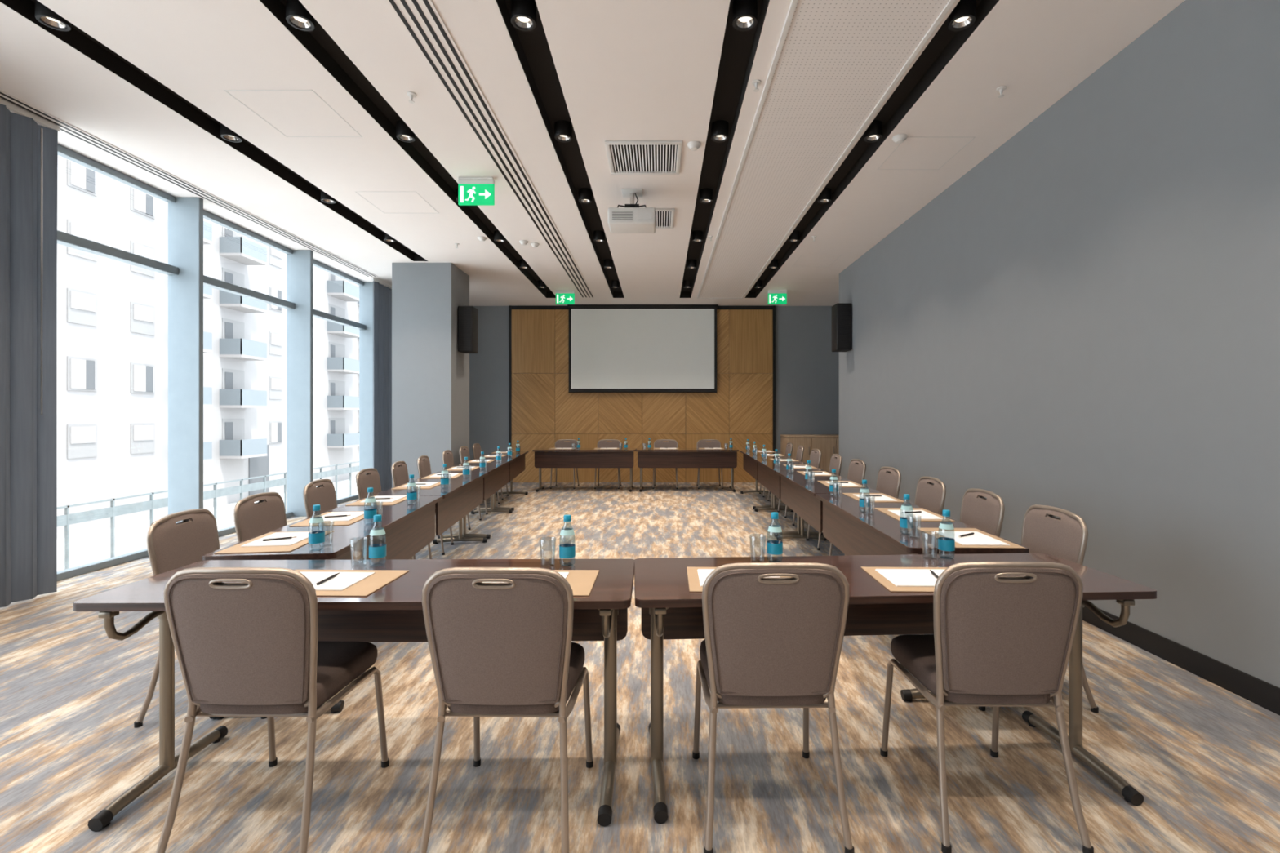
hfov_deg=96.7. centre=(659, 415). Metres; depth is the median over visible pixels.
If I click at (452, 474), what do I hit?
notepad
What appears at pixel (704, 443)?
banquet chair
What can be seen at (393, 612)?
conference table
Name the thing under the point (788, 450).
banquet chair
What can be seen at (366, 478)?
banquet chair
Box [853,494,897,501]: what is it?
notepad
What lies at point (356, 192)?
access hatch
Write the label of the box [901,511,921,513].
pen
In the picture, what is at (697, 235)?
recessed light
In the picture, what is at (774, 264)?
recessed light
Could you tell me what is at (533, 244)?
smoke detector
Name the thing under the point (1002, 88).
sprinkler
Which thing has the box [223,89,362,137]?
access hatch
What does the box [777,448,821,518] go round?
banquet chair
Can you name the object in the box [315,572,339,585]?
pen
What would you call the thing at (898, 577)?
notepad
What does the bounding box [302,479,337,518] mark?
banquet chair
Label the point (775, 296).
exit sign
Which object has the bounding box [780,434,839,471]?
wooden sideboard
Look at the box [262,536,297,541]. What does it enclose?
pen
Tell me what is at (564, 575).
notepad
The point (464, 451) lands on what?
banquet chair
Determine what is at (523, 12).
recessed light
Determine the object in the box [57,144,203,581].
window
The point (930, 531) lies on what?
desk pad
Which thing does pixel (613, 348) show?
projection screen
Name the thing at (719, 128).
recessed light
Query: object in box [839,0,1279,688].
wall
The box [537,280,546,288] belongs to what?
recessed light
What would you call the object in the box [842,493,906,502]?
desk pad
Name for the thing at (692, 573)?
desk pad
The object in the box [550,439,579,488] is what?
banquet chair
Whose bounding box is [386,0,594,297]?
ceiling vent
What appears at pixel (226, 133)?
recessed light
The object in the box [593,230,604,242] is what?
recessed light
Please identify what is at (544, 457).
conference table
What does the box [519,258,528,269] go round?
recessed light
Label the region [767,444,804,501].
banquet chair
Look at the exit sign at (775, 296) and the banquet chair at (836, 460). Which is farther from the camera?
the exit sign at (775, 296)
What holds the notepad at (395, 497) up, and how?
on the desk pad at (357, 503)
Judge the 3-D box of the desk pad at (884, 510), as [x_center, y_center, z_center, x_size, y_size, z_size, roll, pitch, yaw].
[1.541,0.603,3.475,0.310,0.004,0.450,0,0,3]
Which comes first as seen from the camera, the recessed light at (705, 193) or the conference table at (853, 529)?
the conference table at (853, 529)
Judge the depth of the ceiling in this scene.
4.13 m
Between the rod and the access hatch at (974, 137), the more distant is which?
the access hatch at (974, 137)
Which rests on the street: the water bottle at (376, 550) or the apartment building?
the apartment building
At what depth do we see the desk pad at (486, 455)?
8.29 m
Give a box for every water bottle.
[308,504,324,543]
[364,487,377,519]
[368,514,386,558]
[406,474,417,499]
[440,463,448,484]
[462,457,469,475]
[479,452,485,466]
[496,446,501,459]
[506,443,511,454]
[515,440,519,451]
[559,514,575,558]
[752,441,756,452]
[761,444,766,457]
[766,511,782,555]
[773,448,779,463]
[786,453,792,470]
[804,460,812,479]
[829,469,838,492]
[858,480,870,506]
[899,493,913,528]
[937,509,955,551]
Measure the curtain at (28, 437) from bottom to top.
3.523 m
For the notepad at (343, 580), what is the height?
0.004 m
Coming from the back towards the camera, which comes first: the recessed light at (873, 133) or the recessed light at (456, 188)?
the recessed light at (456, 188)
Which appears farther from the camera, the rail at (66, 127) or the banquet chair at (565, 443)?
the banquet chair at (565, 443)
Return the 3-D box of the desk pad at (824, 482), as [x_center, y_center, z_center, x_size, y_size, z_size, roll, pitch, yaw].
[1.595,0.603,5.015,0.310,0.004,0.450,0,0,3]
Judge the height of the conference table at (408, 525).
0.740 m
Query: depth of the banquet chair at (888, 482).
4.98 m
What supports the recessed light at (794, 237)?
in the ceiling
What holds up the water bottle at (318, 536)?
on the conference table at (408, 525)
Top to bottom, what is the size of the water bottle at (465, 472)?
0.202 m
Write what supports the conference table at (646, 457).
on the floor
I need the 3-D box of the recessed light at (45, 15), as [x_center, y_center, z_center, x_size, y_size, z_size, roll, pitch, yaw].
[-3.410,-2.262,3.200,0.140,0.110,0.140,0,0,0]
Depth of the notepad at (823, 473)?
5.82 m
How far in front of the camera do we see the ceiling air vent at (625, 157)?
4.83 m
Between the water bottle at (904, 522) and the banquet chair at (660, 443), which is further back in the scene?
the banquet chair at (660, 443)
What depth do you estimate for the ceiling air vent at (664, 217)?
6.32 m
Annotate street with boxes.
[57,478,357,571]
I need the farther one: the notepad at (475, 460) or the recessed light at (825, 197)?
the notepad at (475, 460)
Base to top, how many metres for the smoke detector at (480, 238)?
0.046 m
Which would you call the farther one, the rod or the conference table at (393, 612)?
the rod
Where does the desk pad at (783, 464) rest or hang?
on the conference table at (767, 477)
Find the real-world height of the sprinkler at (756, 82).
0.055 m
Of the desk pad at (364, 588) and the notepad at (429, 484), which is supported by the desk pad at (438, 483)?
the notepad at (429, 484)
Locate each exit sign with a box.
[457,177,494,205]
[555,289,574,304]
[768,289,786,304]
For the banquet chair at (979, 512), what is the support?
on the floor
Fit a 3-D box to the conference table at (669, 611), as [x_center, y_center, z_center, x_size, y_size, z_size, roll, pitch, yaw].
[0.809,0.975,2.184,1.810,0.740,0.550,0,0,-3]
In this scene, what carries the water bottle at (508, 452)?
on the conference table at (517, 466)
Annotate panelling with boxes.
[508,305,775,482]
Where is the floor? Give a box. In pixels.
[0,482,1279,852]
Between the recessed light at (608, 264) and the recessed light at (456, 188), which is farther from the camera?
the recessed light at (608, 264)
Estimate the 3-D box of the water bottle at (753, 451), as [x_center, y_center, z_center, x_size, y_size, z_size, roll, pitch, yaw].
[1.467,0.504,8.784,0.064,0.202,0.064,0,0,3]
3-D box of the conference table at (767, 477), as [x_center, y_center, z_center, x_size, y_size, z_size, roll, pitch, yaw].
[1.574,0.975,7.133,0.550,0.740,1.810,0,0,2]
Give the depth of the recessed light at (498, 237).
7.13 m
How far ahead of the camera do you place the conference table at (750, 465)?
8.72 m
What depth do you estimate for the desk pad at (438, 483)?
4.73 m
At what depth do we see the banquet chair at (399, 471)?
5.58 m
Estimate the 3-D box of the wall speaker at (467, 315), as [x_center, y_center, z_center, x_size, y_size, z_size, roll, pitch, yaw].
[-2.884,-1.285,8.546,0.230,0.680,0.268,0,0,0]
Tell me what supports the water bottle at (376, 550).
on the conference table at (393, 612)
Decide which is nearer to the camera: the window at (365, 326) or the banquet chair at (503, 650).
the banquet chair at (503, 650)
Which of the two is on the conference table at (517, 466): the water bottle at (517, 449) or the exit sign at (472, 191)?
the water bottle at (517, 449)
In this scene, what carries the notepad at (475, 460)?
on the desk pad at (491, 460)
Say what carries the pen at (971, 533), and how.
on the notepad at (977, 539)
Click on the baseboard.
(1261, 693)
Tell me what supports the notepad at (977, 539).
on the desk pad at (930, 531)
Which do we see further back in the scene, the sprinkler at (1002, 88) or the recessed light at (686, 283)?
the recessed light at (686, 283)
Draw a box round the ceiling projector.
[607,188,655,233]
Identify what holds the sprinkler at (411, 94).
attached to the ceiling
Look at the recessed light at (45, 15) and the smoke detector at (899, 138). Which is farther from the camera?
the smoke detector at (899, 138)
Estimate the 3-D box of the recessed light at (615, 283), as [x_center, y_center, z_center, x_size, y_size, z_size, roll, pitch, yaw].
[-0.765,-2.262,9.800,0.140,0.110,0.140,0,0,0]
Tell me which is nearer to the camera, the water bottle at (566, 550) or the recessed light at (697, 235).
the water bottle at (566, 550)
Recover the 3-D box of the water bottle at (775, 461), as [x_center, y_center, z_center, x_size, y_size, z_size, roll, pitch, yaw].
[1.398,0.504,6.804,0.064,0.202,0.064,0,0,30]
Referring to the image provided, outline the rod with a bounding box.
[40,128,42,414]
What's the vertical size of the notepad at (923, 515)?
0.004 m
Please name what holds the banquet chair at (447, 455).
on the floor
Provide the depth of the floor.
2.27 m
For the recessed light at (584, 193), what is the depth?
5.81 m
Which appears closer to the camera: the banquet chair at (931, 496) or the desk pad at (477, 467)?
the banquet chair at (931, 496)
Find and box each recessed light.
[35,0,71,31]
[220,123,242,142]
[285,0,315,31]
[320,190,336,204]
[383,231,395,242]
[395,120,415,142]
[456,188,457,201]
[493,230,505,242]
[511,0,536,31]
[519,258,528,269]
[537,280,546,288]
[554,120,572,142]
[578,187,591,204]
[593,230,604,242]
[604,258,613,268]
[611,280,619,288]
[683,280,691,288]
[687,258,696,268]
[692,230,702,242]
[699,187,712,204]
[711,120,728,142]
[732,0,757,31]
[754,280,762,288]
[768,258,777,268]
[788,230,799,242]
[817,187,831,204]
[863,120,882,142]
[947,0,976,31]
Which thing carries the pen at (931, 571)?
on the notepad at (898, 577)
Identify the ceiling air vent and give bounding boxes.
[604,140,681,174]
[654,208,674,228]
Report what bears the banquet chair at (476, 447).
on the floor
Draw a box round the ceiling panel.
[697,0,955,298]
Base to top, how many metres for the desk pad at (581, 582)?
0.004 m
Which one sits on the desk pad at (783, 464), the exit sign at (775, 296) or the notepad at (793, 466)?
the notepad at (793, 466)
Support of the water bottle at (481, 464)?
on the conference table at (498, 477)
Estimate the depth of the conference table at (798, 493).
5.15 m
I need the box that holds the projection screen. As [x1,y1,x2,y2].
[567,304,718,392]
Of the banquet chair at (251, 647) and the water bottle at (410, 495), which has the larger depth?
the water bottle at (410, 495)
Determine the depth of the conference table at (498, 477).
6.77 m
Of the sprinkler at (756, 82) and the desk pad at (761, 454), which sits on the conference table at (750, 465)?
the desk pad at (761, 454)
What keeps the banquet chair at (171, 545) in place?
on the floor
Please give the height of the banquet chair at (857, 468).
0.890 m
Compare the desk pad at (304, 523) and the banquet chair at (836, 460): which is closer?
the desk pad at (304, 523)
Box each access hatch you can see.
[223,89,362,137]
[355,191,437,212]
[877,137,974,169]
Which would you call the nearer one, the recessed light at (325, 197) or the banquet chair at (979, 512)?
the banquet chair at (979, 512)
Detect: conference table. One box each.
[73,558,634,831]
[201,495,442,719]
[368,471,488,559]
[436,458,512,538]
[473,450,528,511]
[532,448,636,492]
[634,553,1156,824]
[635,448,738,492]
[740,450,792,509]
[754,457,825,536]
[775,471,884,555]
[815,493,1029,702]
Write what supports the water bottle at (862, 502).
on the conference table at (853, 529)
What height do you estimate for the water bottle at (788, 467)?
0.202 m
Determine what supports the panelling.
attached to the wall at (807, 368)
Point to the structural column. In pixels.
(430, 378)
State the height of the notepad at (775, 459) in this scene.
0.004 m
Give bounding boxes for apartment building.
[56,155,359,539]
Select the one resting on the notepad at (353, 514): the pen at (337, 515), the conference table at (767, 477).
the pen at (337, 515)
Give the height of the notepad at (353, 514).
0.004 m
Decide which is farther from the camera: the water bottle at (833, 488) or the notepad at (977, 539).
the water bottle at (833, 488)
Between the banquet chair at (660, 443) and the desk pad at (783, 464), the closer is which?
the desk pad at (783, 464)
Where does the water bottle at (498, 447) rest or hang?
on the conference table at (498, 477)
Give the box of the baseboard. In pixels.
[1082,605,1279,715]
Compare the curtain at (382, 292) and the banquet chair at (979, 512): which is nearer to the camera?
the banquet chair at (979, 512)
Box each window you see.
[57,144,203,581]
[203,209,312,537]
[312,258,373,504]
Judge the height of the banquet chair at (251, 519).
0.890 m
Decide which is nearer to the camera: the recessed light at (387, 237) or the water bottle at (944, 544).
the water bottle at (944, 544)
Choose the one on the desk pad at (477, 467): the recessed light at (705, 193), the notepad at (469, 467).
the notepad at (469, 467)
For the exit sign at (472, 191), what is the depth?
5.27 m
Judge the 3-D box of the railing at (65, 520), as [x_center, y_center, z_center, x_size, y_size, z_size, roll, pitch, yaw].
[-20.000,4.195,31.985,0.100,2.300,48.030,0,0,0]
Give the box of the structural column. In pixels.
[391,262,469,488]
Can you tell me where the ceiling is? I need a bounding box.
[0,0,1184,306]
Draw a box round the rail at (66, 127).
[0,89,377,276]
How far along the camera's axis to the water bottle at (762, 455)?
7.78 m
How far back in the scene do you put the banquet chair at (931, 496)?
4.14 m
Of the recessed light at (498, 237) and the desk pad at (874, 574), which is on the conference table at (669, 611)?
the desk pad at (874, 574)
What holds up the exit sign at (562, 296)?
hanging from the ceiling
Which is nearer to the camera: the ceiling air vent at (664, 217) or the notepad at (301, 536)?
the notepad at (301, 536)
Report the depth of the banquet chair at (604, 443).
10.86 m
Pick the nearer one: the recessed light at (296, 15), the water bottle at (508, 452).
the recessed light at (296, 15)
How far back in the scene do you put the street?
24.27 m
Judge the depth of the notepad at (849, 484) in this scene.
4.92 m
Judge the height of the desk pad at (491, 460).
0.004 m
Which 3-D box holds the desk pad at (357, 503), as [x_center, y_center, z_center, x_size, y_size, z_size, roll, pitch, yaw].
[-1.971,0.603,4.048,0.310,0.004,0.450,0,0,-5]
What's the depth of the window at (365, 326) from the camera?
9.39 m
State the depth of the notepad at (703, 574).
2.14 m
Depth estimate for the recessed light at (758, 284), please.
9.74 m
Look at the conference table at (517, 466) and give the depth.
8.61 m
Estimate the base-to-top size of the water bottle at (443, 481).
0.202 m
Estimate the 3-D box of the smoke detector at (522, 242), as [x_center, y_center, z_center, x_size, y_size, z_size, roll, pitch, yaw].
[-1.720,-2.181,7.200,0.110,0.046,0.110,0,0,0]
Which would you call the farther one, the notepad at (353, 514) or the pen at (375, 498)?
the pen at (375, 498)
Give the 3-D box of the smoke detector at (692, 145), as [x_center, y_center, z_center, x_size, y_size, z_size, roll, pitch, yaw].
[0.280,-2.181,4.620,0.110,0.046,0.110,0,0,0]
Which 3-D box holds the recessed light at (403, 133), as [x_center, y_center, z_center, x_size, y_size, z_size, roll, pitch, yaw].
[-2.020,-2.262,4.530,0.140,0.110,0.140,0,0,0]
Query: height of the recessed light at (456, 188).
0.110 m
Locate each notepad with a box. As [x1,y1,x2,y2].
[240,532,308,546]
[300,572,374,591]
[307,511,364,521]
[360,495,406,502]
[401,482,438,487]
[430,473,458,476]
[450,466,475,469]
[470,459,491,462]
[482,572,568,582]
[697,568,714,586]
[756,450,772,452]
[774,458,795,461]
[792,465,812,467]
[803,471,831,475]
[825,481,858,486]
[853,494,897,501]
[875,568,944,586]
[887,510,942,519]
[933,531,1009,545]
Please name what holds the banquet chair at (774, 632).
on the floor
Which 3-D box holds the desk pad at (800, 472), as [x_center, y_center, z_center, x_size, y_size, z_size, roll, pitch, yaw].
[1.627,0.603,5.915,0.310,0.004,0.450,0,0,2]
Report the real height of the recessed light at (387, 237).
0.110 m
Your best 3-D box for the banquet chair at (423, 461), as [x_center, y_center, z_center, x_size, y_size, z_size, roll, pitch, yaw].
[-2.457,0.900,6.453,0.530,0.890,0.465,0,0,-9]
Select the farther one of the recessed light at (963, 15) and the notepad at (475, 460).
the notepad at (475, 460)
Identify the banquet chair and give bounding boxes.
[133,508,266,728]
[155,567,389,852]
[232,492,287,542]
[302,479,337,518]
[355,467,431,559]
[391,461,453,555]
[417,455,471,533]
[418,567,593,852]
[441,449,488,520]
[458,446,499,504]
[471,443,508,499]
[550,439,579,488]
[594,439,621,488]
[652,439,678,488]
[692,562,853,852]
[696,439,723,488]
[759,442,792,497]
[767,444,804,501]
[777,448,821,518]
[791,453,842,525]
[806,458,866,550]
[829,466,901,555]
[880,561,1093,852]
[914,476,946,515]
[920,488,1004,635]
[978,504,1098,713]
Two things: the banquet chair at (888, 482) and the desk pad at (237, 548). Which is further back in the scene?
the banquet chair at (888, 482)
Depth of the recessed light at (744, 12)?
3.16 m
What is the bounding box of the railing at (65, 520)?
[57,461,359,569]
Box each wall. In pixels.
[469,306,839,460]
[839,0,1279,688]
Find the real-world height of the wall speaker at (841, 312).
0.680 m
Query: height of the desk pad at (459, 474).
0.004 m
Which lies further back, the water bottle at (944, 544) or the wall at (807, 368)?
the wall at (807, 368)
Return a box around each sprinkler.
[406,91,416,103]
[751,79,760,92]
[995,85,1006,97]
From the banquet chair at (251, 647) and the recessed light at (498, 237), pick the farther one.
the recessed light at (498, 237)
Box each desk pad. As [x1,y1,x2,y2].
[213,530,333,554]
[288,511,378,526]
[294,569,408,596]
[345,495,406,506]
[391,482,440,488]
[421,473,462,479]
[444,466,479,471]
[465,459,495,462]
[480,454,506,457]
[552,569,599,595]
[686,567,716,591]
[760,453,785,456]
[782,464,817,468]
[796,471,836,475]
[817,480,866,487]
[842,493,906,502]
[861,566,947,591]
[874,507,955,521]
[916,528,1025,548]
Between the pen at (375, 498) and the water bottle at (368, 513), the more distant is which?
the pen at (375, 498)
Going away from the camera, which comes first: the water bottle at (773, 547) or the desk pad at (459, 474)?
the water bottle at (773, 547)
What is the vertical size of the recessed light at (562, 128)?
0.110 m
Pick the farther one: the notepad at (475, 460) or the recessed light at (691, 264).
the recessed light at (691, 264)
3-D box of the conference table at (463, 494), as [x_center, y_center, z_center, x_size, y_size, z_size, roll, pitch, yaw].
[-2.007,0.975,5.178,0.550,0.740,1.810,0,0,-6]
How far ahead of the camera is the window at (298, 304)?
7.57 m
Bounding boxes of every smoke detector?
[477,235,486,241]
[519,240,528,244]
[530,242,539,247]
[687,141,701,151]
[892,133,906,143]
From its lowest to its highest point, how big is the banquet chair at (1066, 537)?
0.890 m
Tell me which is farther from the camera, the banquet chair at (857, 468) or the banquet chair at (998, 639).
the banquet chair at (857, 468)
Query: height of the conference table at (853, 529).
0.740 m
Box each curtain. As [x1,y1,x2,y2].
[0,97,59,607]
[370,277,391,491]
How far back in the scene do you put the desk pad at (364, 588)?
2.05 m
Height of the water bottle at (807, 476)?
0.202 m
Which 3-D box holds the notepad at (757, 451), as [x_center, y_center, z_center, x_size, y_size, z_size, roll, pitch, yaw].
[1.754,0.599,9.530,0.214,0.004,0.300,0,0,0]
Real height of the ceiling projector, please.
0.360 m
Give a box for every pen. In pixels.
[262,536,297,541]
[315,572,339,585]
[324,515,351,517]
[375,497,393,499]
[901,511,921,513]
[929,569,938,578]
[958,532,973,537]
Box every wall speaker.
[457,306,477,353]
[831,302,851,351]
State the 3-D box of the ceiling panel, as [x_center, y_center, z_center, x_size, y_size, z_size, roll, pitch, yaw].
[1.130,-2.193,4.225,0.860,0.021,12.810,0,0,0]

